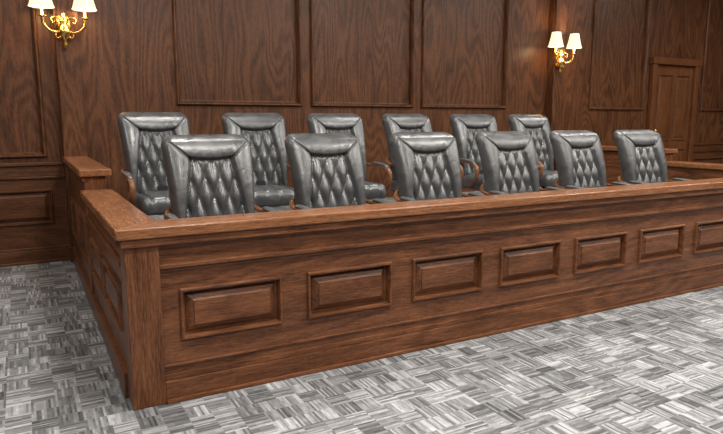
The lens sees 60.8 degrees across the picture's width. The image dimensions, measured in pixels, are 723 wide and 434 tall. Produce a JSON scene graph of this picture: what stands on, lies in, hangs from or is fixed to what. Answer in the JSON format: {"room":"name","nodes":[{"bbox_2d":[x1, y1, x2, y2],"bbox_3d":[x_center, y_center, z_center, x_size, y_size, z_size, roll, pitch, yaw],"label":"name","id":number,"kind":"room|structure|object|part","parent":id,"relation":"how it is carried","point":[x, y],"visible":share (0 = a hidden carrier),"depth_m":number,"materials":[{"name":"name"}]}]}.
{"room":"courtroom","nodes":[
{"label":"courtroom","id":0,"kind":"room"},
{"bbox_2d":[0,0,722,250],"bbox_3d":[0.561,-2.128,9.012,19.400,4.600,0.246,-5,10,-28],"label":"wall","id":1,"kind":"structure","parent":0,"point":[203,61],"depth_m":8.38,"materials":[{"name":"brown wood"}]},
{"bbox_2d":[0,245,69,266],"bbox_3d":[0.610,0.069,9.268,19.000,0.180,0.050,-5,10,-28],"label":"baseboard","id":2,"kind":"structure","parent":1,"relation":"attached to","point":[26,256],"depth_m":6.93,"materials":[{"name":"brown wood"}]},
{"bbox_2d":[28,0,96,47],"bbox_3d":[-3.153,-2.115,6.522,0.660,0.630,0.278,-5,10,-28],"label":"wall sconce","id":3,"kind":"object","parent":1,"relation":"attached to","point":[63,26],"visible":1,"depth_m":6.55,"materials":[{"name":"gold metal"}]},
{"bbox_3d":[-3.325,-2.298,6.381,0.250,0.225,0.250,-5,10,-28],"label":"lamp shade","id":4,"kind":"part","parent":3,"relation":"part of","materials":[{"name":"beige fabric"}]},
{"bbox_3d":[-2.966,-2.329,6.576,0.250,0.225,0.250,-5,10,-28],"label":"lamp shade","id":5,"kind":"part","parent":3,"relation":"part of","materials":[{"name":"beige fabric"}]},
{"bbox_2d":[52,0,87,261],"bbox_3d":[-3.224,-1.775,6.771,0.270,4.600,0.175,-5,10,-28],"label":"trim","id":6,"kind":"structure","parent":1,"relation":"attached to","point":[68,60],"depth_m":6.78,"materials":[{"name":"brown wood"}]},
{"bbox_2d":[0,142,722,179],"bbox_3d":[0.608,-0.875,9.123,19.000,0.180,0.040,-5,10,-28],"label":"trim","id":7,"kind":"structure","parent":1,"relation":"attached to","point":[36,170],"depth_m":6.85,"materials":[{"name":"brown wood"}]},
{"bbox_2d":[545,0,567,170],"bbox_3d":[3.243,-2.328,10.283,0.270,4.600,0.175,-5,10,-28],"label":"trim","id":8,"kind":"structure","parent":1,"relation":"attached to","point":[558,8],"depth_m":10.21,"materials":[{"name":"brown wood"}]},
{"bbox_2d":[548,32,581,72],"bbox_3d":[3.297,-2.667,10.025,0.660,0.630,0.278,-5,10,-28],"label":"wall sconce","id":9,"kind":"object","parent":1,"relation":"attached to","point":[574,42],"visible":1,"depth_m":10.00,"materials":[{"name":"gold metal"}]},
{"bbox_3d":[3.124,-2.850,9.884,0.250,0.225,0.250,-5,10,-28],"label":"lamp shade","id":10,"kind":"part","parent":9,"relation":"part of","materials":[{"name":"beige fabric"}]},
{"bbox_3d":[3.483,-2.880,10.079,0.250,0.225,0.250,-5,10,-28],"label":"lamp shade","id":11,"kind":"part","parent":9,"relation":"part of","materials":[{"name":"beige fabric"}]},
{"bbox_2d":[654,65,692,161],"bbox_3d":[6.008,-1.597,12.010,1.120,2.620,0.050,-5,10,-28],"label":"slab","id":12,"kind":"object","parent":1,"relation":"attached to","point":[674,83],"visible":0.5,"depth_m":11.95,"materials":[{"name":"brown wood"}]},
{"bbox_2d":[646,57,701,161],"bbox_3d":[6.022,-1.663,11.973,1.440,2.760,0.110,-5,10,-28],"label":"frame","id":13,"kind":"object","parent":1,"relation":"attached to","point":[655,62],"visible":0.66,"depth_m":11.78,"materials":[{"name":"brown wood"}]},
{"bbox_2d":[0,261,722,433],"bbox_3d":[3.320,0.974,4.420,19.000,0.100,11.300,-5,10,-28],"label":"floor","id":14,"kind":"structure","parent":0,"point":[656,366],"depth_m":3.81,"materials":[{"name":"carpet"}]},
{"bbox_2d":[63,146,722,409],"bbox_3d":[1.031,-0.089,6.996,7.690,1.200,4.345,-5,10,-28],"label":"box","id":15,"kind":"object","parent":14,"relation":"on","point":[183,309],"visible":0.95,"depth_m":4.17,"materials":[{"name":"brown wood"}]},
{"bbox_3d":[-2.248,0.217,5.242,0.183,1.140,3.955,-5,10,-28],"label":"moulding","id":16,"kind":"part","parent":15,"relation":"part of","materials":[{"name":"brown wood"}]},
{"bbox_2d":[117,112,189,219],"bbox_3d":[-1.702,-0.303,5.330,0.716,1.199,0.703,-6,10,-31],"label":"leather office chair","id":17,"kind":"object","parent":15,"relation":"on","point":[142,134],"visible":0.6,"depth_m":5.34,"materials":[{"name":"grey leather"}]},
{"bbox_2d":[161,134,276,218],"bbox_3d":[-0.935,0.062,4.105,0.716,1.199,0.703,-5,10,-28],"label":"leather office chair","id":18,"kind":"object","parent":15,"relation":"on","point":[210,174],"visible":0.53,"depth_m":4.18,"materials":[{"name":"grey leather"}]},
{"bbox_2d":[222,113,295,207],"bbox_3d":[-0.919,-0.370,5.756,0.716,1.199,0.703,-4,10,-24],"label":"leather office chair","id":19,"kind":"object","parent":15,"relation":"on","point":[265,133],"visible":0.7,"depth_m":5.85,"materials":[{"name":"grey leather"}]},
{"bbox_2d":[284,133,391,209],"bbox_3d":[-0.151,-0.005,4.531,0.716,1.199,0.703,-5,10,-30],"label":"leather office chair","id":20,"kind":"object","parent":15,"relation":"on","point":[326,169],"visible":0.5,"depth_m":4.60,"materials":[{"name":"grey leather"}]},
{"bbox_2d":[307,113,391,199],"bbox_3d":[-0.141,-0.437,6.178,0.716,1.199,0.703,-5,10,-28],"label":"leather office chair","id":21,"kind":"object","parent":15,"relation":"on","point":[350,123],"visible":0.33,"depth_m":6.23,"materials":[{"name":"grey leather"}]},
{"bbox_2d":[381,113,463,191],"bbox_3d":[0.637,-0.503,6.601,0.716,1.199,0.703,-6,11,-32],"label":"leather office chair","id":22,"kind":"object","parent":15,"relation":"on","point":[392,123],"visible":0.26,"depth_m":6.60,"materials":[{"name":"grey leather"}]},
{"bbox_2d":[389,132,485,201],"bbox_3d":[0.635,-0.072,4.958,0.716,1.199,0.703,-4,10,-25],"label":"leather office chair","id":23,"kind":"object","parent":15,"relation":"on","point":[427,164],"visible":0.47,"depth_m":5.04,"materials":[{"name":"grey leather"}]},
{"bbox_2d":[449,114,497,190],"bbox_3d":[1.421,-0.570,7.026,0.716,1.199,0.703,-4,10,-25],"label":"leather office chair","id":24,"kind":"object","parent":15,"relation":"on","point":[465,127],"visible":0.56,"depth_m":7.04,"materials":[{"name":"grey leather"}]},
{"bbox_2d":[475,131,565,195],"bbox_3d":[1.418,-0.139,5.383,0.716,1.199,0.703,-5,10,-28],"label":"leather office chair","id":25,"kind":"object","parent":15,"relation":"on","point":[509,163],"visible":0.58,"depth_m":5.45,"materials":[{"name":"grey leather"}]},
{"bbox_2d":[508,114,558,188],"bbox_3d":[2.198,-0.637,7.449,0.716,1.199,0.703,-5,10,-30],"label":"leather office chair","id":26,"kind":"object","parent":15,"relation":"on","point":[537,126],"visible":0.5,"depth_m":7.54,"materials":[{"name":"grey leather"}]},
{"bbox_2d":[549,130,633,189],"bbox_3d":[2.201,-0.206,5.809,0.716,1.199,0.703,-5,10,-30],"label":"leather office chair","id":27,"kind":"object","parent":15,"relation":"on","point":[579,157],"visible":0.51,"depth_m":5.87,"materials":[{"name":"grey leather"}]},
{"bbox_2d":[613,130,689,183],"bbox_3d":[2.987,-0.274,6.236,0.716,1.199,0.703,-4,10,-26],"label":"leather office chair","id":28,"kind":"object","parent":15,"relation":"on","point":[642,156],"visible":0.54,"depth_m":6.30,"materials":[{"name":"grey leather"}]},
{"bbox_3d":[4.293,-0.342,8.795,0.179,1.140,3.955,-5,10,-28],"label":"moulding","id":29,"kind":"part","parent":15,"relation":"part of","materials":[{"name":"brown wood"}]}
]}

